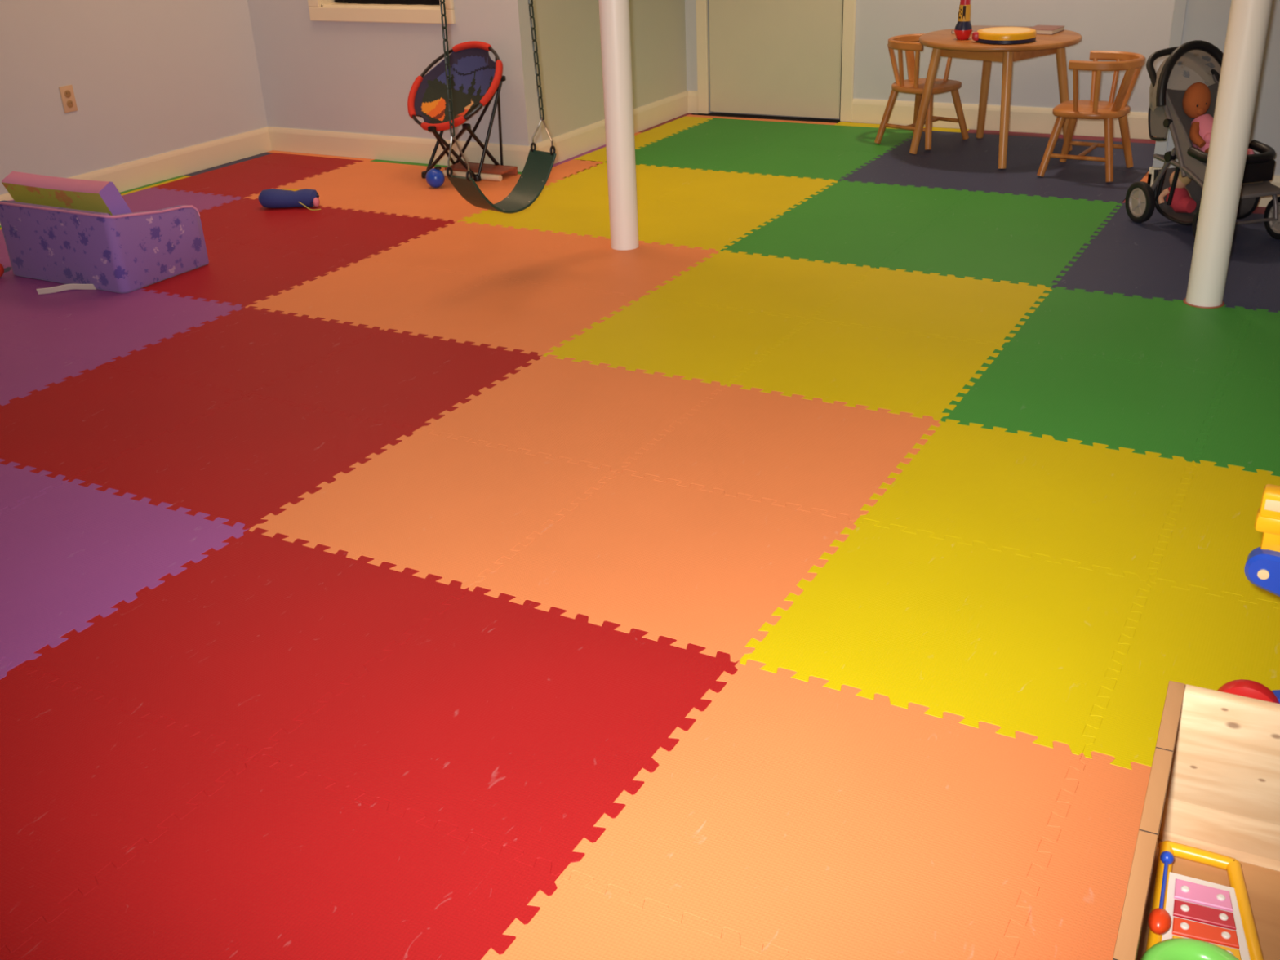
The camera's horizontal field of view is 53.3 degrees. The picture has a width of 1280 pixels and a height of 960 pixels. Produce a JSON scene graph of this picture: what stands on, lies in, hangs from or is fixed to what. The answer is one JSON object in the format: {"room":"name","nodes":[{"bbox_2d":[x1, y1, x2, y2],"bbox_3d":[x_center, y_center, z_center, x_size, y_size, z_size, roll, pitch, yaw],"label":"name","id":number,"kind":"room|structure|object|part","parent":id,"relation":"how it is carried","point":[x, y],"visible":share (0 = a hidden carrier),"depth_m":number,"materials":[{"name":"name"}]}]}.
{"room":"children's room","nodes":[
{"label":"children's room","id":0,"kind":"room"},
{"bbox_2d":[0,0,267,195],"bbox_3d":[-3.674,-1.520,3.900,0.120,2.292,6.765,12,29,27],"label":"wall","id":1,"kind":"structure","parent":0,"point":[147,77],"depth_m":5.99,"materials":[{"name":"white paint"}]},
{"bbox_2d":[58,84,77,113],"bbox_3d":[-2.587,-1.726,5.776,0.009,0.115,0.070,12,29,27],"label":"wall outlet","id":2,"kind":"object","parent":1,"relation":"attached to","point":[67,94],"visible":1,"depth_m":5.77,"materials":[{"name":"beige plastic"}]},
{"bbox_2d":[64,89,71,97],"bbox_3d":[-2.586,-1.745,5.766,0.004,0.033,0.033,12,29,27],"label":"receptacle","id":3,"kind":"object","parent":2,"relation":"attached to","point":[67,92],"depth_m":5.76,"materials":[{"name":"beige plastic"}]},
{"bbox_2d":[66,100,73,107],"bbox_3d":[-2.584,-1.706,5.785,0.004,0.033,0.033,12,29,27],"label":"receptacle","id":4,"kind":"object","parent":2,"relation":"attached to","point":[69,103],"depth_m":5.78,"materials":[{"name":"beige plastic"}]},
{"bbox_2d":[0,126,271,225],"bbox_3d":[-3.603,-0.519,4.291,0.013,0.125,6.645,12,29,27],"label":"baseboard","id":5,"kind":"structure","parent":1,"relation":"attached to","point":[129,175],"depth_m":6.38,"materials":[{"name":"paint"}]},
{"bbox_2d":[247,0,542,146],"bbox_3d":[-1.276,-2.686,6.078,1.680,2.280,0.120,12,29,27],"label":"wall","id":6,"kind":"structure","parent":0,"point":[330,76],"depth_m":6.38,"materials":[{"name":"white paint"}]},
{"bbox_2d":[307,0,455,24],"bbox_3d":[-1.255,-2.651,6.056,0.888,0.893,0.122,12,29,27],"label":"window","id":7,"kind":"structure","parent":6,"relation":"in","point":[319,10],"depth_m":6.19,"materials":[{"name":"paint"}]},
{"bbox_2d":[335,0,439,4],"bbox_3d":[-1.230,-2.638,6.075,0.690,0.714,0.024,12,29,27],"label":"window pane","id":8,"kind":"object","parent":7,"relation":"attached to","point":[357,2],"visible":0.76,"depth_m":6.21,"materials":[{"name":"glass"}]},
{"bbox_2d":[268,126,530,172],"bbox_3d":[-1.255,-1.686,6.490,1.680,0.125,0.013,12,29,27],"label":"baseboard","id":9,"kind":"structure","parent":6,"relation":"attached to","point":[370,146],"depth_m":6.52,"materials":[{"name":"paint"}]},
{"bbox_2d":[533,0,686,141],"bbox_3d":[-0.193,-2.869,6.372,0.120,2.292,1.535,12,29,27],"label":"wall","id":10,"kind":"structure","parent":0,"point":[568,37],"depth_m":6.44,"materials":[{"name":"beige paint"}]},
{"bbox_2d":[529,90,688,164],"bbox_3d":[-0.122,-1.868,6.763,0.013,0.125,1.655,12,29,27],"label":"baseboard","id":11,"kind":"structure","parent":10,"relation":"attached to","point":[574,143],"depth_m":6.62,"materials":[{"name":"paint"}]},
{"bbox_2d":[692,112,1144,139],"bbox_3d":[0.042,-0.082,3.306,7.630,0.092,8.500,12,29,27],"label":"floor","id":12,"kind":"structure","parent":0,"point":[719,114],"depth_m":7.24,"materials":[{"name":"concrete"}]},
{"bbox_2d":[0,175,186,227],"bbox_3d":[-2.682,-1.193,5.752,0.031,0.012,1.650,12,29,27],"label":"strip","id":13,"kind":"object","parent":12,"relation":"on","point":[180,176],"visible":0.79,"depth_m":6.22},
{"bbox_2d":[0,175,190,229],"bbox_3d":[-2.653,-1.187,5.737,0.031,0.012,1.650,12,29,27],"label":"strip","id":14,"kind":"object","parent":12,"relation":"on","point":[186,176],"visible":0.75,"depth_m":6.20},
{"bbox_2d":[184,152,273,176],"bbox_3d":[-2.123,-1.634,6.613,0.058,0.012,0.575,12,29,27],"label":"strip","id":15,"kind":"object","parent":12,"relation":"on","point":[263,153],"visible":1,"depth_m":6.60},
{"bbox_2d":[266,150,374,160],"bbox_3d":[-1.685,-1.701,6.712,0.710,0.012,0.043,12,29,27],"label":"strip","id":16,"kind":"object","parent":12,"relation":"on","point":[272,151],"visible":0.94,"depth_m":6.70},
{"bbox_2d":[370,159,521,173],"bbox_3d":[-0.963,-1.552,6.338,0.938,0.012,0.043,12,29,27],"label":"strip","id":17,"kind":"object","parent":12,"relation":"on","point":[375,160],"visible":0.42,"depth_m":6.45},
{"bbox_2d":[552,144,605,167],"bbox_3d":[-0.330,-1.616,6.414,0.029,0.012,0.700,12,29,27],"label":"strip","id":18,"kind":"object","parent":12,"relation":"on","point":[602,146],"visible":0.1,"depth_m":6.44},
{"bbox_2d":[0,116,1279,959],"bbox_3d":[-0.260,-0.666,4.447,5.500,0.012,6.110,12,29,27],"label":"floor","id":19,"kind":"structure","parent":12,"relation":"on","point":[811,820],"depth_m":2.70,"materials":[{"name":"multicoloured rubber"}]},
{"bbox_2d":[0,263,4,276],"bbox_3d":[-2.437,-0.794,4.816,0.066,0.066,0.066,12,29,27],"label":"ball","id":20,"kind":"object","parent":19,"relation":"on","point":[2,268],"visible":1,"depth_m":4.81,"materials":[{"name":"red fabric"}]},
{"bbox_2d":[0,171,208,294],"bbox_3d":[-2.063,-0.945,4.738,0.633,0.378,0.546,12,29,27],"label":"storage box","id":21,"kind":"object","parent":19,"relation":"on","point":[76,233],"visible":1,"depth_m":4.64,"materials":[{"name":"purple fabric"}]},
{"bbox_2d":[1,171,132,215],"bbox_3d":[-2.087,-1.002,4.716,0.530,0.254,0.177,12,29,27],"label":"cushion","id":22,"kind":"object","parent":21,"relation":"on","point":[82,195],"depth_m":4.63,"materials":[{"name":"multicoloured fabric"}]},
{"bbox_2d":[257,188,320,210],"bbox_3d":[-1.546,-1.250,5.657,0.294,0.086,0.117,1,26,7],"label":"plush toy","id":23,"kind":"object","parent":19,"relation":"on","point":[271,197],"visible":1,"depth_m":5.63,"materials":[{"name":"blue fabric"}]},
{"bbox_3d":[-1.456,-1.205,5.612,0.102,0.036,0.020,3,26,11],"label":"cord","id":24,"kind":"part","parent":23,"relation":"part of","materials":[{"name":"yellow fabric"}]},
{"bbox_2d":[426,165,444,187],"bbox_3d":[-0.948,-1.402,5.905,0.088,0.095,0.084,12,29,27],"label":"ball","id":25,"kind":"object","parent":19,"relation":"on","point":[435,178],"visible":1,"depth_m":5.88,"materials":[{"name":"blue plastic"}]},
{"bbox_2d":[407,40,506,181],"bbox_3d":[-0.856,-1.702,5.934,0.507,0.603,0.435,12,29,27],"label":"chair","id":26,"kind":"object","parent":19,"relation":"on","point":[476,78],"visible":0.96,"depth_m":5.98,"materials":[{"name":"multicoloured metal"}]},
{"bbox_3d":[-0.946,-1.677,6.110,0.014,0.396,0.264,22,35,40],"label":"leg","id":27,"kind":"part","parent":26,"relation":"part of","materials":[{"name":"black metal"}]},
{"bbox_3d":[-0.928,-1.572,6.037,0.014,0.273,0.453,-1,26,3],"label":"leg","id":28,"kind":"part","parent":26,"relation":"part of","materials":[{"name":"black metal"}]},
{"bbox_3d":[-0.912,-1.534,5.958,0.339,0.272,0.083,12,29,27],"label":"leg","id":29,"kind":"part","parent":26,"relation":"part of","materials":[{"name":"black metal"}]},
{"bbox_3d":[-0.857,-1.508,5.898,0.227,0.271,0.016,-22,32,-35],"label":"leg","id":30,"kind":"part","parent":26,"relation":"part of","materials":[{"name":"black metal"}]},
{"bbox_3d":[-0.856,-1.820,5.886,0.489,0.331,0.372,12,29,27],"label":"rim frame","id":31,"kind":"part","parent":26,"relation":"part of","materials":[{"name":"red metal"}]},
{"bbox_3d":[-0.777,-1.707,6.104,0.358,0.442,0.014,15,31,31],"label":"leg","id":32,"kind":"part","parent":26,"relation":"part of","materials":[{"name":"black metal"}]},
{"bbox_3d":[-0.731,-1.557,5.988,0.017,0.274,0.324,7,27,19],"label":"leg","id":33,"kind":"part","parent":26,"relation":"part of","materials":[{"name":"black metal"}]},
{"bbox_3d":[-0.703,-1.642,5.964,0.193,0.438,0.014,-22,32,-34],"label":"leg","id":34,"kind":"part","parent":26,"relation":"part of","materials":[{"name":"black metal"}]},
{"bbox_3d":[-0.664,-1.729,6.021,0.013,0.539,0.098,-11,27,-16],"label":"post","id":35,"kind":"part","parent":26,"relation":"part of","materials":[{"name":"black metal"}]},
{"bbox_2d":[443,161,517,181],"bbox_3d":[-0.767,-1.477,6.107,0.330,0.040,0.162,12,29,27],"label":"toy","id":36,"kind":"object","parent":19,"relation":"on","point":[490,169],"visible":0.77,"depth_m":6.07,"materials":[{"name":"wood"}]},
{"bbox_3d":[-0.797,-1.446,6.057,0.325,0.030,0.030,12,29,27],"label":"rail","id":37,"kind":"part","parent":36,"relation":"part of","materials":[{"name":"beige wood"}]},
{"bbox_3d":[-0.732,-1.506,6.164,0.330,0.040,0.014,12,29,27],"label":"rail","id":38,"kind":"part","parent":36,"relation":"part of","materials":[{"name":"brown wood"}]},
{"bbox_2d":[598,0,639,250],"bbox_3d":[-0.102,-1.920,4.392,0.200,2.279,0.130,12,29,27],"label":"support column","id":39,"kind":"structure","parent":19,"relation":"on","point":[614,15],"depth_m":4.64,"materials":[{"name":"paint"}]},
{"bbox_2d":[874,33,968,150],"bbox_3d":[1.399,-1.931,6.324,0.366,0.496,0.356,-25,34,-39],"label":"chair","id":40,"kind":"object","parent":19,"relation":"on","point":[907,42],"visible":0.83,"depth_m":6.30,"materials":[{"name":"brown wood"}]},
{"bbox_3d":[1.230,-1.813,6.359,0.114,0.268,0.037,-5,26,-6],"label":"leg","id":41,"kind":"part","parent":40,"relation":"part of","materials":[{"name":"brown wood"}]},
{"bbox_3d":[1.359,-2.149,6.253,0.342,0.038,0.268,-25,34,-39],"label":"rail","id":42,"kind":"part","parent":40,"relation":"part of","materials":[{"name":"brown wood"}]},
{"bbox_3d":[1.423,-1.904,6.529,0.037,0.268,0.114,1,26,8],"label":"leg","id":43,"kind":"part","parent":40,"relation":"part of","materials":[{"name":"brown wood"}]},
{"bbox_3d":[1.407,-1.948,6.305,0.320,0.026,0.304,-25,34,-39],"label":"seat","id":44,"kind":"part","parent":40,"relation":"part of","materials":[{"name":"brown wood"}]},
{"bbox_3d":[1.402,-1.744,6.201,0.037,0.268,0.114,1,26,8],"label":"leg","id":45,"kind":"part","parent":40,"relation":"part of","materials":[{"name":"brown wood"}]},
{"bbox_3d":[1.595,-1.835,6.371,0.114,0.268,0.037,-5,26,-6],"label":"leg","id":46,"kind":"part","parent":40,"relation":"part of","materials":[{"name":"brown wood"}]},
{"bbox_2d":[909,28,1081,168],"bbox_3d":[1.673,-1.814,6.015,0.728,0.534,0.728,-21,32,-34],"label":"round table","id":47,"kind":"object","parent":19,"relation":"on","point":[945,43],"visible":0.84,"depth_m":5.82,"materials":[{"name":"brown wood"}]},
{"bbox_3d":[1.359,-1.808,6.055,0.132,0.512,0.045,2,26,9],"label":"leg","id":48,"kind":"part","parent":47,"relation":"part of","materials":[{"name":"brown wood"}]},
{"bbox_2d":[954,0,972,39],"bbox_3d":[1.472,-2.119,5.786,0.082,0.228,0.082,12,29,27],"label":"bottle","id":49,"kind":"object","parent":47,"relation":"on","point":[963,28],"visible":1,"depth_m":5.78,"materials":[{"name":"red plastic"}]},
{"bbox_3d":[1.702,-1.943,6.303,0.045,0.512,0.132,-1,26,4],"label":"leg","id":50,"kind":"part","parent":47,"relation":"part of","materials":[{"name":"brown wood"}]},
{"bbox_2d":[951,25,1032,34],"bbox_3d":[1.665,-2.128,6.033,0.330,0.014,0.210,11,29,26],"label":"picture book","id":51,"kind":"object","parent":47,"relation":"on","point":[975,28],"visible":0.33,"depth_m":6.07,"materials":[{"name":"paper"}]},
{"bbox_2d":[972,26,1036,44],"bbox_3d":[1.635,-1.995,5.724,0.277,0.046,0.262,6,27,17],"label":"drum","id":52,"kind":"object","parent":47,"relation":"on","point":[996,35],"visible":1,"depth_m":5.64,"materials":[{"name":"yellow plastic"}]},
{"bbox_3d":[1.644,-1.666,5.737,0.045,0.512,0.132,-1,26,4],"label":"leg","id":53,"kind":"part","parent":47,"relation":"part of","materials":[{"name":"brown wood"}]},
{"bbox_2d":[1029,25,1064,35],"bbox_3d":[1.886,-2.097,5.943,0.130,0.020,0.170,15,31,32],"label":"picture book","id":54,"kind":"object","parent":47,"relation":"on","point":[1040,29],"visible":0.7,"depth_m":5.90,"materials":[{"name":"paper"}]},
{"bbox_3d":[1.988,-1.801,5.985,0.132,0.512,0.045,2,26,9],"label":"leg","id":55,"kind":"part","parent":47,"relation":"part of","materials":[{"name":"brown wood"}]},
{"bbox_2d":[1036,50,1145,182],"bbox_3d":[1.988,-1.595,5.577,0.356,0.496,0.366,14,30,30],"label":"chair","id":56,"kind":"object","parent":19,"relation":"on","point":[1132,63],"visible":1,"depth_m":5.51,"materials":[{"name":"brown wood"}]},
{"bbox_3d":[1.805,-1.468,5.593,0.114,0.268,0.037,-11,27,-17],"label":"leg","id":57,"kind":"part","parent":56,"relation":"part of","materials":[{"name":"brown wood"}]},
{"bbox_3d":[1.953,-1.572,5.796,0.037,0.268,0.114,-4,26,-3],"label":"leg","id":58,"kind":"part","parent":56,"relation":"part of","materials":[{"name":"brown wood"}]},
{"bbox_3d":[1.976,-1.618,5.574,0.304,0.026,0.320,14,30,30],"label":"seat","id":59,"kind":"part","parent":56,"relation":"part of","materials":[{"name":"brown wood"}]},
{"bbox_3d":[2.016,-1.791,5.455,0.268,0.038,0.342,14,30,30],"label":"rail","id":60,"kind":"part","parent":56,"relation":"part of","materials":[{"name":"brown wood"}]},
{"bbox_3d":[2.009,-1.417,5.470,0.037,0.268,0.114,-4,26,-3],"label":"leg","id":61,"kind":"part","parent":56,"relation":"part of","materials":[{"name":"brown wood"}]},
{"bbox_3d":[2.158,-1.522,5.673,0.114,0.268,0.037,-11,27,-17],"label":"leg","id":62,"kind":"part","parent":56,"relation":"part of","materials":[{"name":"brown wood"}]},
{"bbox_2d":[1124,40,1279,239],"bbox_3d":[2.095,-1.238,4.649,0.348,0.657,0.605,-9,27,-13],"label":"stroller","id":63,"kind":"object","parent":19,"relation":"on","point":[1192,62],"visible":0.7,"depth_m":4.70,"materials":[{"name":"grey fabric"}]},
{"bbox_3d":[1.932,-1.508,4.745,0.099,0.179,0.198,13,30,29],"label":"handle","id":64,"kind":"part","parent":63,"relation":"part of","materials":[{"name":"black plastic"}]},
{"bbox_3d":[1.946,-1.292,4.683,0.018,0.317,0.250,-9,27,-13],"label":"handle post","id":65,"kind":"part","parent":63,"relation":"part of","materials":[{"name":"grey metal"}]},
{"bbox_2d":[1157,169,1196,213],"bbox_3d":[2.041,-1.089,4.801,0.142,0.170,0.107,-9,27,-13],"label":"baby doll","id":66,"kind":"object","parent":63,"relation":"in","point":[1182,202],"visible":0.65,"depth_m":4.79},
{"bbox_3d":[1.982,-1.073,4.825,0.043,0.062,0.030,8,28,20],"label":"arm","id":67,"kind":"part","parent":66,"relation":"part of"},
{"bbox_3d":[1.985,-1.083,4.659,0.016,0.231,0.416,-9,27,-13],"label":"frame","id":68,"kind":"part","parent":63,"relation":"part of","materials":[{"name":"grey metal"}]},
{"bbox_3d":[2.092,-1.258,4.651,0.236,0.308,0.330,-9,27,-13],"label":"seat","id":69,"kind":"part","parent":63,"relation":"part of","materials":[{"name":"grey fabric"}]},
{"bbox_2d":[1153,161,1260,225],"bbox_3d":[2.100,-1.071,4.742,0.384,0.209,0.384,12,29,27],"label":"basket","id":70,"kind":"object","parent":63,"relation":"on","point":[1246,206],"depth_m":4.70,"materials":[{"name":"black fabric"}]},
{"bbox_3d":[2.091,-1.269,4.646,0.248,0.285,0.310,-9,27,-13],"label":"panel","id":71,"kind":"part","parent":63,"relation":"part of","materials":[{"name":"grey fabric"}]},
{"bbox_3d":[2.192,-1.332,4.742,0.018,0.317,0.250,-9,27,-13],"label":"handle post","id":72,"kind":"part","parent":63,"relation":"part of","materials":[{"name":"grey metal"}]},
{"bbox_3d":[2.112,-1.537,4.788,0.198,0.179,0.099,10,29,25],"label":"handle","id":73,"kind":"part","parent":63,"relation":"part of","materials":[{"name":"black plastic"}]},
{"bbox_2d":[1182,82,1254,155],"bbox_3d":[2.092,-1.293,4.627,0.186,0.262,0.287,-9,27,-13],"label":"doll","id":74,"kind":"object","parent":63,"relation":"in","point":[1197,98],"visible":0.57,"depth_m":4.64,"materials":[{"name":"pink plastic"}]},
{"bbox_3d":[2.025,-1.256,4.642,0.049,0.082,0.104,0,26,4],"label":"arm","id":75,"kind":"part","parent":74,"relation":"part of"},
{"bbox_3d":[2.147,-1.092,4.534,0.235,0.075,0.030,-9,27,-13],"label":"leg panel","id":76,"kind":"part","parent":63,"relation":"part of","materials":[{"name":"black plastic"}]},
{"bbox_3d":[2.231,-1.123,4.718,0.016,0.231,0.416,-9,27,-13],"label":"frame","id":77,"kind":"part","parent":63,"relation":"part of","materials":[{"name":"grey metal"}]},
{"bbox_2d":[1182,297,1224,308],"bbox_3d":[1.783,-0.563,4.033,0.121,0.003,0.121,12,29,27],"label":"ring","id":78,"kind":"object","parent":19,"relation":"on","point":[1184,300],"visible":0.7,"depth_m":3.99,"materials":[{"name":"beige"}]},
{"bbox_2d":[1185,0,1272,306],"bbox_3d":[1.738,-1.586,3.538,0.200,2.279,0.130,12,29,27],"label":"support column","id":79,"kind":"structure","parent":19,"relation":"on","point":[1248,20],"depth_m":3.79,"materials":[{"name":"paint"}]},
{"bbox_2d":[1217,484,1279,703],"bbox_3d":[1.122,0.172,1.989,0.346,0.512,0.225,12,29,27],"label":"toy","id":80,"kind":"object","parent":19,"relation":"on","point":[1262,566],"visible":0.62,"depth_m":1.98,"materials":[{"name":"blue plastic"}]},
{"bbox_3d":[1.101,0.257,1.985,0.324,0.275,0.040,12,29,27],"label":"panel","id":81,"kind":"part","parent":80,"relation":"part of","materials":[{"name":"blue plastic"}]},
{"bbox_2d":[638,113,692,132],"bbox_3d":[0.147,-2.007,7.179,0.029,0.012,0.595,12,29,27],"label":"strip","id":82,"kind":"object","parent":12,"relation":"on","point":[686,114],"visible":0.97,"depth_m":7.17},
{"bbox_2d":[684,114,836,124],"bbox_3d":[0.666,-2.012,7.143,0.905,0.012,0.053,12,29,27],"label":"strip","id":83,"kind":"object","parent":12,"relation":"on","point":[689,115],"visible":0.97,"depth_m":7.13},
{"bbox_2d":[835,121,969,132],"bbox_3d":[1.387,-1.873,6.791,0.718,0.012,0.093,12,29,27],"label":"strip","id":84,"kind":"object","parent":12,"relation":"on","point":[841,123],"visible":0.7,"depth_m":6.84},
{"bbox_2d":[967,128,1155,143],"bbox_3d":[2.129,-1.719,6.407,0.978,0.012,0.093,12,29,27],"label":"strip","id":85,"kind":"object","parent":12,"relation":"on","point":[993,132],"visible":0.27,"depth_m":6.40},
{"bbox_2d":[1140,171,1148,182],"bbox_3d":[2.317,-1.385,5.699,0.066,0.012,1.070,12,29,27],"label":"strip","id":86,"kind":"object","parent":12,"relation":"on","point":[1144,179],"visible":0.02,"depth_m":5.54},
{"bbox_2d":[1122,200,1266,213],"bbox_3d":[3.027,-0.930,4.696,2.378,0.012,0.112,12,29,27],"label":"strip","id":87,"kind":"object","parent":12,"relation":"on","point":[1259,210],"visible":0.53,"depth_m":5.00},
{"bbox_2d":[1112,680,1279,959],"bbox_3d":[0.715,0.664,1.116,0.620,0.420,0.920,10,29,24],"label":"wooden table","id":88,"kind":"object","parent":12,"relation":"on","point":[1214,784],"visible":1,"depth_m":1.50,"materials":[{"name":"brown wood"}]},
{"bbox_2d":[1146,840,1263,959],"bbox_3d":[0.646,0.509,1.433,0.140,0.026,0.274,9,28,23],"label":"toy xylophone","id":89,"kind":"object","parent":88,"relation":"in","point":[1221,916],"visible":0.79,"depth_m":1.46,"materials":[{"name":"yellow plastic"}]},
{"bbox_2d":[1147,851,1173,934],"bbox_3d":[0.601,0.472,1.461,0.024,0.024,0.133,10,29,25],"label":"mallet","id":90,"kind":"object","parent":89,"relation":"on","point":[1158,920],"visible":1,"depth_m":1.42,"materials":[{"name":"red plastic"}]},
{"bbox_2d":[1140,937,1239,959],"bbox_3d":[0.583,0.528,1.331,0.119,0.032,0.119,12,29,27],"label":"ring","id":91,"kind":"object","parent":89,"relation":"on","point":[1175,948],"visible":1,"depth_m":1.36,"materials":[{"name":"plastic"}]},
{"bbox_2d":[684,0,1174,113],"bbox_3d":[1.464,-2.944,6.364,2.995,2.280,0.120,12,29,27],"label":"wall","id":92,"kind":"structure","parent":0,"point":[1143,27],"depth_m":6.44,"materials":[{"name":"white paint"}]},
{"bbox_2d":[688,90,697,113],"bbox_3d":[0.309,-2.188,7.385,0.062,0.125,0.013,12,29,27],"label":"baseboard","id":93,"kind":"structure","parent":92,"relation":"attached to","point":[692,95],"depth_m":7.38,"materials":[{"name":"paint"}]},
{"bbox_2d":[708,0,843,119],"bbox_3d":[0.704,-2.929,6.741,0.788,1.960,0.102,12,29,27],"label":"door","id":94,"kind":"structure","parent":92,"relation":"in","point":[767,57],"depth_m":7.04,"materials":[{"name":"paint"}]},
{"bbox_2d":[695,0,856,122],"bbox_3d":[0.708,-2.962,6.737,0.938,2.047,0.018,12,29,27],"label":"trim","id":95,"kind":"structure","parent":92,"relation":"attached to","point":[849,6],"depth_m":6.96,"materials":[{"name":"paint"}]},
{"bbox_2d":[851,98,1156,139],"bbox_3d":[1.917,-1.855,6.553,1.740,0.125,0.013,12,29,27],"label":"baseboard","id":96,"kind":"structure","parent":92,"relation":"attached to","point":[1021,119],"depth_m":6.58,"materials":[{"name":"paint"}]},
{"bbox_2d":[1166,0,1279,175],"bbox_3d":[3.389,-1.937,4.126,2.995,2.292,0.120,12,29,27],"label":"wall","id":97,"kind":"structure","parent":0,"point":[1207,20],"depth_m":4.90,"materials":[{"name":"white paint"}]},
{"bbox_2d":[1152,0,1187,167],"bbox_3d":[2.064,-2.238,4.715,0.045,2.150,0.010,12,29,27],"label":"trim","id":98,"kind":"structure","parent":97,"relation":"attached to","point":[1180,6],"depth_m":4.96,"materials":[{"name":"white paint"}]},
{"bbox_2d":[1147,166,1279,207],"bbox_3d":[3.393,-0.946,4.544,3.008,0.125,0.013,12,29,27],"label":"baseboard","id":99,"kind":"structure","parent":97,"relation":"attached to","point":[1264,201],"depth_m":5.03,"materials":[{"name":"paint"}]},
{"bbox_3d":[-0.051,-2.219,2.271,7.670,0.100,8.540,12,29,27],"label":"ceiling","id":100,"kind":"structure","parent":0,"visible":0},
{"bbox_2d":[440,0,556,213],"bbox_3d":[-0.523,-1.907,4.147,0.187,2.058,0.481,18,32,35],"label":"swing","id":101,"kind":"object","parent":100,"relation":"hanging from","point":[538,166],"visible":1,"depth_m":4.56,"materials":[{"name":"rubber"}]},
{"bbox_3d":[-0.650,-1.960,3.965,0.076,1.763,0.020,12,29,27],"label":"chain","id":102,"kind":"part","parent":101,"relation":"part of","materials":[{"name":"paint"}]},
{"bbox_3d":[-0.417,-2.107,4.260,0.084,1.774,0.020,12,29,27],"label":"chain","id":103,"kind":"part","parent":101,"relation":"part of","materials":[{"name":"paint"}]},
{"bbox_3d":[2.426,-2.437,5.246,0.120,2.292,1.090,12,29,27],"label":"wall","id":104,"kind":"structure","parent":0,"visible":0},
{"bbox_2d":[1146,166,1152,184],"bbox_3d":[2.378,-1.458,5.692,0.013,0.125,1.223,12,29,27],"label":"baseboard","id":105,"kind":"structure","parent":104,"relation":"attached to","point":[1151,169],"depth_m":5.20,"materials":[{"name":"paint"}]}
]}

